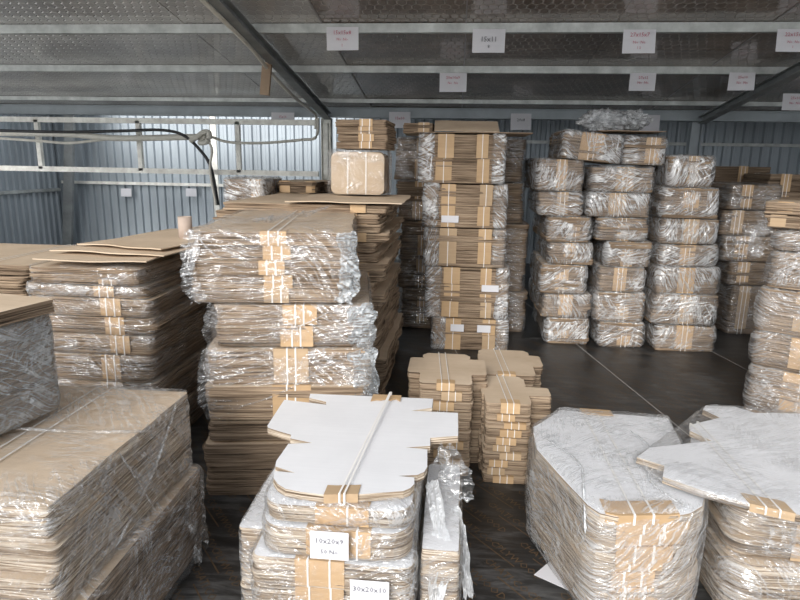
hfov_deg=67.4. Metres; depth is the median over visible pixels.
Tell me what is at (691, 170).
bundle
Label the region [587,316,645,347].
bundle
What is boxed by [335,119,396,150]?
bundle
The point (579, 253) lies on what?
bundle
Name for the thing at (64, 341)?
bundle
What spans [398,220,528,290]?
bundle
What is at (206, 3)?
conduit
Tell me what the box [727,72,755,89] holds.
paper note
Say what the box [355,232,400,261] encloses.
bundle
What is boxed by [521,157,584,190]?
bundle
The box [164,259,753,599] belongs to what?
floor
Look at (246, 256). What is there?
bundle
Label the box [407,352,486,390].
bundle
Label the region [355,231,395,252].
bundle
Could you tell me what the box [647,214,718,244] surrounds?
bundle
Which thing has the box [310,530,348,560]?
paper label
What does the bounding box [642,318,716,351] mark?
bundle
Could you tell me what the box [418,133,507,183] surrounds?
bundle
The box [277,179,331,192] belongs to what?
bundle
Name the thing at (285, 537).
bundle
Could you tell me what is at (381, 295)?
bundle
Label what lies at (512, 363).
bundle
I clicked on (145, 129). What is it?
cable
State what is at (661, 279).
bundle
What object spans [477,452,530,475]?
bundle
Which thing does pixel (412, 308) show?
bundle
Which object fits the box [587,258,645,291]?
bundle
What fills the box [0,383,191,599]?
bundle
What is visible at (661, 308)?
bundle
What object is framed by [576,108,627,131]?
film
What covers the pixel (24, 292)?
bundle
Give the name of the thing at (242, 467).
bundle
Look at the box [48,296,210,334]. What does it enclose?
bundle
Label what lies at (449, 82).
paper note
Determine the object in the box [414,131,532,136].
cardboard sheet
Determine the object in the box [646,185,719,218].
bundle
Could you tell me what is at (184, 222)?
tube
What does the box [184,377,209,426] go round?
bundle
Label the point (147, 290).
bundle
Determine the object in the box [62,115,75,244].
channel
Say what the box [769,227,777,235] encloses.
bundle
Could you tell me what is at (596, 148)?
bundle
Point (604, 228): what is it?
bundle
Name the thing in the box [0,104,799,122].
beam
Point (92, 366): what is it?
bundle
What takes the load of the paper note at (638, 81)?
attached to the purlin at (691, 70)
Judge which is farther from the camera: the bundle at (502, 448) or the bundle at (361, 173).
the bundle at (361, 173)
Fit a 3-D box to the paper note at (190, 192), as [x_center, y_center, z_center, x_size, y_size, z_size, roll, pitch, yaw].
[-3.730,-1.919,10.714,0.195,0.141,0.015,2,13,5]
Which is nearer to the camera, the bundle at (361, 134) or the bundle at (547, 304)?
the bundle at (361, 134)
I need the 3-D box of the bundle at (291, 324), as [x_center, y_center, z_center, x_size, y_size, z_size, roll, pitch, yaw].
[-0.545,0.023,3.307,0.825,0.250,1.031,0,13,-4]
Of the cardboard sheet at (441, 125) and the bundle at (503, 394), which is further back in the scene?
the cardboard sheet at (441, 125)
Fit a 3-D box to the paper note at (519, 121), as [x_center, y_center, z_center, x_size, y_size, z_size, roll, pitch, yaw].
[1.599,-2.357,7.933,0.270,0.210,0.021,2,13,5]
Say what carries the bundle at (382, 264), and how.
on the bundle at (378, 277)
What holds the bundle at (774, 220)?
on the bundle at (788, 239)
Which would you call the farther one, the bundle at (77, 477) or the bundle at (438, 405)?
the bundle at (438, 405)
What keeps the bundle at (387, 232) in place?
on the bundle at (363, 247)
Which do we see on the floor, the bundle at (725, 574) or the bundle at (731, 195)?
the bundle at (725, 574)
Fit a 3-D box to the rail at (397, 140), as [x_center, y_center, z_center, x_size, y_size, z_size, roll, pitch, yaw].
[4.237,-2.568,9.857,9.900,0.050,0.050,2,13,5]
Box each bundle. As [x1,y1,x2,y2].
[0,243,75,280]
[0,279,32,288]
[0,288,32,295]
[0,293,60,434]
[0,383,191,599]
[26,265,195,298]
[29,249,195,285]
[31,278,194,317]
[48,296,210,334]
[53,302,217,355]
[54,317,217,382]
[58,340,212,394]
[67,464,207,599]
[184,210,360,304]
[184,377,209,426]
[202,388,370,494]
[205,305,377,419]
[208,393,370,440]
[213,205,399,223]
[214,270,376,348]
[218,210,397,232]
[223,176,281,201]
[223,193,398,213]
[239,467,275,599]
[250,477,426,599]
[262,481,422,560]
[264,475,418,527]
[267,392,457,504]
[275,192,332,193]
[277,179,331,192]
[329,150,391,194]
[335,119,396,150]
[353,240,401,272]
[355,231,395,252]
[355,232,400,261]
[356,217,404,241]
[367,249,398,281]
[369,281,377,292]
[370,262,400,306]
[370,280,399,358]
[370,340,398,395]
[371,313,403,381]
[394,138,525,181]
[396,180,524,222]
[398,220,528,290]
[399,286,527,331]
[403,122,434,135]
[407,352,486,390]
[408,387,480,411]
[409,378,487,401]
[414,538,421,599]
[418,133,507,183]
[418,456,475,599]
[422,183,508,228]
[423,227,506,267]
[424,261,510,319]
[427,438,478,458]
[427,446,478,467]
[427,455,477,475]
[430,316,508,349]
[430,429,478,449]
[433,401,480,420]
[458,410,480,430]
[458,419,480,440]
[477,348,542,383]
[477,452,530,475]
[478,435,532,460]
[478,462,530,483]
[479,429,531,451]
[479,447,531,468]
[480,408,550,429]
[480,419,532,445]
[481,375,551,414]
[481,402,550,422]
[481,418,541,437]
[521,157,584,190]
[525,374,540,386]
[528,188,584,215]
[528,277,591,317]
[530,249,587,293]
[532,212,592,241]
[532,305,589,343]
[533,383,540,387]
[535,234,592,264]
[548,129,625,163]
[580,190,651,217]
[582,165,654,192]
[583,214,648,240]
[586,281,645,321]
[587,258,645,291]
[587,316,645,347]
[590,237,652,266]
[618,135,667,165]
[636,405,799,521]
[637,154,716,186]
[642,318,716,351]
[643,286,718,325]
[644,262,720,294]
[645,239,718,266]
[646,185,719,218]
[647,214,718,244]
[688,438,799,561]
[696,516,799,599]
[703,182,781,209]
[712,166,770,183]
[712,281,762,333]
[715,234,775,261]
[715,259,770,284]
[717,208,771,235]
[741,173,799,210]
[742,361,799,413]
[748,329,799,372]
[752,228,799,251]
[753,284,799,336]
[764,199,799,215]
[764,214,799,228]
[766,249,799,290]
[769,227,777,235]
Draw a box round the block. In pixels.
[260,60,271,95]
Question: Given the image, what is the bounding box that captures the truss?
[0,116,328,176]
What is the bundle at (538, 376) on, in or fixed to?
on the bundle at (537, 385)
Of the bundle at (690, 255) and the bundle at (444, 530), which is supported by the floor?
the bundle at (444, 530)
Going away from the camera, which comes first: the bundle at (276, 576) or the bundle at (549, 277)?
the bundle at (276, 576)
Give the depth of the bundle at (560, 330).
5.74 m
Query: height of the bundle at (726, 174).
0.286 m
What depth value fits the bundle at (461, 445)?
3.23 m
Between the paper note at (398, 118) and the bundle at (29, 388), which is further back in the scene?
the paper note at (398, 118)
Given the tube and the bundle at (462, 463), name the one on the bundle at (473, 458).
the bundle at (462, 463)
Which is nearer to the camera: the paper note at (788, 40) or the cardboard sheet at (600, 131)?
the paper note at (788, 40)
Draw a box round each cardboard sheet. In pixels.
[32,251,161,261]
[49,229,193,256]
[77,225,206,249]
[285,193,410,203]
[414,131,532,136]
[434,120,499,131]
[593,130,666,133]
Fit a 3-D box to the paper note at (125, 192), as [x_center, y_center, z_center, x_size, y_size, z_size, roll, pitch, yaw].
[-4.944,-1.939,10.826,0.199,0.143,0.017,2,13,5]
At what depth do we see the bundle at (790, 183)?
6.46 m
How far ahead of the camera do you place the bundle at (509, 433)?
3.13 m
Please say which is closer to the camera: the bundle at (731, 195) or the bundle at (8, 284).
the bundle at (8, 284)
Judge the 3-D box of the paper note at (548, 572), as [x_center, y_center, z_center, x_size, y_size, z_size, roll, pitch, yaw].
[0.711,1.138,2.496,0.236,0.003,0.206,10,16,36]
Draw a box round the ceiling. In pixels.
[0,0,799,110]
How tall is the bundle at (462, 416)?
0.049 m
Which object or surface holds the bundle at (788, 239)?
on the bundle at (784, 273)
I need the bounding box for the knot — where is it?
[188,129,211,145]
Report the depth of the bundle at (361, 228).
3.95 m
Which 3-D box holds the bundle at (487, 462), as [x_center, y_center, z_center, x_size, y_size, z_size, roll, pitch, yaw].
[0.635,0.824,3.377,0.378,0.044,0.436,2,13,5]
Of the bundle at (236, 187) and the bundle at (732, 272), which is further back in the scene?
the bundle at (732, 272)
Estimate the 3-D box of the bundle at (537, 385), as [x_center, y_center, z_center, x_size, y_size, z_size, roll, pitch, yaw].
[0.700,0.542,3.891,0.410,0.075,0.519,2,13,4]
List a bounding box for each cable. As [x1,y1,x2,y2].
[0,118,318,143]
[0,128,219,204]
[0,132,206,140]
[205,138,216,204]
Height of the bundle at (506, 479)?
0.044 m
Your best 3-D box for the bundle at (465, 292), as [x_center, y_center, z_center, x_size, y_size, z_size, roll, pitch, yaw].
[0.631,-0.127,5.664,0.770,0.477,0.610,2,13,6]
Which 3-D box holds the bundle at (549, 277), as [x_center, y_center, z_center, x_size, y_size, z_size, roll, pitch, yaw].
[1.591,-0.307,6.095,0.469,0.294,1.002,2,13,6]
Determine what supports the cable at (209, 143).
hanging from the knot
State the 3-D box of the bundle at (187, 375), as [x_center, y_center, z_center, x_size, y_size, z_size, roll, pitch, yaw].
[-1.651,0.420,3.982,0.749,0.233,1.244,2,13,6]
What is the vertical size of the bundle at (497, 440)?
0.043 m
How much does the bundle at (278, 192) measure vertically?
0.336 m
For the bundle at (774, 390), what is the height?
0.354 m
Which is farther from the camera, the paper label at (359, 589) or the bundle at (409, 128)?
the bundle at (409, 128)
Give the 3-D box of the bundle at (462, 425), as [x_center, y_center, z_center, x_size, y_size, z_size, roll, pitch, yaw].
[0.269,0.613,3.474,0.444,0.055,0.542,2,13,5]
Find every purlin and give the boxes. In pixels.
[0,22,799,34]
[0,65,787,74]
[0,96,781,106]
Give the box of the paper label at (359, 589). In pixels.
[350,579,388,599]
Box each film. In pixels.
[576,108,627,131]
[615,108,653,129]
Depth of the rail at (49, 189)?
10.16 m
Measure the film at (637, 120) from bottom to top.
0.191 m
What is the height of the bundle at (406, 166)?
0.422 m
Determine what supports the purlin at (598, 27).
on the rafter at (227, 9)
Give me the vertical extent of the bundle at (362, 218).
0.063 m
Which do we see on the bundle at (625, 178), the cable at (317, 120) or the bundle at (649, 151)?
the bundle at (649, 151)
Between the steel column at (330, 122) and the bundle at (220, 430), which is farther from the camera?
the steel column at (330, 122)
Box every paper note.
[121,188,131,196]
[186,188,196,196]
[271,112,293,119]
[326,27,358,50]
[389,112,410,127]
[439,73,466,91]
[472,29,505,52]
[510,113,530,129]
[534,562,567,589]
[622,29,655,52]
[629,73,655,90]
[639,115,659,130]
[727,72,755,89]
[775,29,799,51]
[782,93,799,110]
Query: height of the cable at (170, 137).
0.126 m
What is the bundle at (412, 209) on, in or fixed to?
on the bundle at (412, 273)
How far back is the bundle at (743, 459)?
2.44 m
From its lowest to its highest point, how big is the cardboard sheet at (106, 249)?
0.021 m
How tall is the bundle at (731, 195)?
0.260 m
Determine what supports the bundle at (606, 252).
on the bundle at (603, 278)
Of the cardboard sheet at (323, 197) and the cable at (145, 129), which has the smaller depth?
the cardboard sheet at (323, 197)
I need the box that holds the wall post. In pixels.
[209,116,219,221]
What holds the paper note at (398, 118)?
attached to the beam
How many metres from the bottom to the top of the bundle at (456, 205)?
0.389 m
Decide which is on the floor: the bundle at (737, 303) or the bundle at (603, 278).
the bundle at (737, 303)
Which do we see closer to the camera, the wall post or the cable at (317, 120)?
the cable at (317, 120)
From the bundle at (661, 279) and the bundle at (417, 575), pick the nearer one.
the bundle at (417, 575)
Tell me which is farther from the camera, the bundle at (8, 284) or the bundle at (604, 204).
the bundle at (604, 204)
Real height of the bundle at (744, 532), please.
0.236 m
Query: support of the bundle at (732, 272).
on the bundle at (737, 303)
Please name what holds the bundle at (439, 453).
on the bundle at (462, 463)
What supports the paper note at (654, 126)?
attached to the beam
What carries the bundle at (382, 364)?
on the bundle at (379, 387)
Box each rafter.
[207,0,331,119]
[698,61,799,123]
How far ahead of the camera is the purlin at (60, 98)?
7.62 m
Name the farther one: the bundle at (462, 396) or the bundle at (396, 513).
the bundle at (462, 396)
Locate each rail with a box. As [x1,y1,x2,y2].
[0,188,60,194]
[61,180,222,186]
[396,139,799,146]
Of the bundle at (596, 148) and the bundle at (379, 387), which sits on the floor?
the bundle at (379, 387)
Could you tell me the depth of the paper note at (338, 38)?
5.10 m
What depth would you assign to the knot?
8.01 m
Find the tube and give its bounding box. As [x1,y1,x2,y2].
[177,216,192,238]
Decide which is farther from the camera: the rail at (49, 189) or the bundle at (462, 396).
the rail at (49, 189)
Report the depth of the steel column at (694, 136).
8.00 m
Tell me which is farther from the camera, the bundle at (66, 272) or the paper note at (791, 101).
the paper note at (791, 101)
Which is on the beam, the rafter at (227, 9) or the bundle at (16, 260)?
the rafter at (227, 9)
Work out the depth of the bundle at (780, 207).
3.85 m
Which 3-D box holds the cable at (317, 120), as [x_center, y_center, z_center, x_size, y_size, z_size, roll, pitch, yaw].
[-3.489,-2.311,8.201,4.858,0.388,0.040,2,13,5]
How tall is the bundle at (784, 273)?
0.260 m
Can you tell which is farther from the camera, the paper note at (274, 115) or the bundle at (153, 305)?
the paper note at (274, 115)
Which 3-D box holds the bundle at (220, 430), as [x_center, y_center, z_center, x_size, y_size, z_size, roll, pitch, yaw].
[-0.578,0.542,3.439,0.817,0.112,0.974,0,13,-4]
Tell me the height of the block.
0.424 m
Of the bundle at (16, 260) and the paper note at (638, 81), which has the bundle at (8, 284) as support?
the bundle at (16, 260)
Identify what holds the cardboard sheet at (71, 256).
on the bundle at (66, 272)
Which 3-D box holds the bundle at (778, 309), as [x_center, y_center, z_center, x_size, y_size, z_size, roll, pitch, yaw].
[2.926,0.060,4.072,0.842,0.316,0.688,12,17,40]
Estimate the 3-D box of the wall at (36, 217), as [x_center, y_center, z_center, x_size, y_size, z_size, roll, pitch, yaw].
[-6.389,-2.249,9.485,0.035,3.300,3.000,2,13,5]
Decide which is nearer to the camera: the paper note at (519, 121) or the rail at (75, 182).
the paper note at (519, 121)
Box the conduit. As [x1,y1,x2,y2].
[200,0,317,128]
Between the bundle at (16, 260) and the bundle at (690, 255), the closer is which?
the bundle at (16, 260)
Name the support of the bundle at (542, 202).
on the bundle at (552, 228)
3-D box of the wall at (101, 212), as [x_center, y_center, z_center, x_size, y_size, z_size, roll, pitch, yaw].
[1.447,-2.283,10.241,15.500,3.300,0.035,2,13,5]
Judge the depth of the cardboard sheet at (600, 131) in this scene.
5.46 m
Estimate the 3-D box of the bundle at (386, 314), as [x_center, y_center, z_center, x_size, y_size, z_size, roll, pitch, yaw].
[-0.646,0.060,4.817,1.184,0.363,1.423,2,13,6]
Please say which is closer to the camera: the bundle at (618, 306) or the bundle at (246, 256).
the bundle at (246, 256)
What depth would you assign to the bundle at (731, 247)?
6.03 m
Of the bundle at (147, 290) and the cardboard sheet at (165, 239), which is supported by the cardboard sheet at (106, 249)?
the cardboard sheet at (165, 239)
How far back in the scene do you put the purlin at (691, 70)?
6.24 m
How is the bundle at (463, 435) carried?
on the bundle at (461, 445)
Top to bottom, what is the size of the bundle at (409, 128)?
0.094 m
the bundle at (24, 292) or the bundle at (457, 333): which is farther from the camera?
the bundle at (457, 333)
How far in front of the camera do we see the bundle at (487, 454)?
3.17 m
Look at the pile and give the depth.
2.31 m
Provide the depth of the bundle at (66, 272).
3.27 m
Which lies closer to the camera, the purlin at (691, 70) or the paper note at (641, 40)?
the paper note at (641, 40)
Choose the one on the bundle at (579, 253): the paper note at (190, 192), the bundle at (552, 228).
the bundle at (552, 228)
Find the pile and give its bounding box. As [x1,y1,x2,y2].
[526,407,707,599]
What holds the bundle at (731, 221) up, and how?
on the bundle at (731, 247)
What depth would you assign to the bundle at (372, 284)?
4.06 m
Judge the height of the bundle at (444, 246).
0.355 m
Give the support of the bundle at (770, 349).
on the bundle at (774, 390)
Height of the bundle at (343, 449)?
0.053 m
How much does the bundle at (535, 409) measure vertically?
0.042 m
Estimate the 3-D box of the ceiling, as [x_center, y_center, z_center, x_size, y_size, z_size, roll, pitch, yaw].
[0.928,-2.261,4.396,15.498,1.029,7.296,2,13,5]
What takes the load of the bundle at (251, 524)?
on the floor
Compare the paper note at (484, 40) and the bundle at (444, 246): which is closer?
the paper note at (484, 40)
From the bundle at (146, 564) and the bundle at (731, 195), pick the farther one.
the bundle at (731, 195)
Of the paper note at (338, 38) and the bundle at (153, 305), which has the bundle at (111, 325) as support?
the bundle at (153, 305)
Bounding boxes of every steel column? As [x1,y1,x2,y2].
[321,118,332,179]
[685,122,702,155]
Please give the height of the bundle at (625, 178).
0.238 m
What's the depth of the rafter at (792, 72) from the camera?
6.38 m
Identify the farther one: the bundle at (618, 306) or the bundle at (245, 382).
the bundle at (618, 306)
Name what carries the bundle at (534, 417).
on the bundle at (509, 433)
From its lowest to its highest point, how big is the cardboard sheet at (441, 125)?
0.111 m
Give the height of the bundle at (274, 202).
0.056 m
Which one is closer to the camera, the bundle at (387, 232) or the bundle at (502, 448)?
the bundle at (502, 448)
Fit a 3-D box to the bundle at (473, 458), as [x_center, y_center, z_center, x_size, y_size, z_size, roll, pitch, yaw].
[0.262,0.877,3.528,0.444,0.047,0.542,2,13,5]
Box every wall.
[0,114,62,244]
[52,115,799,263]

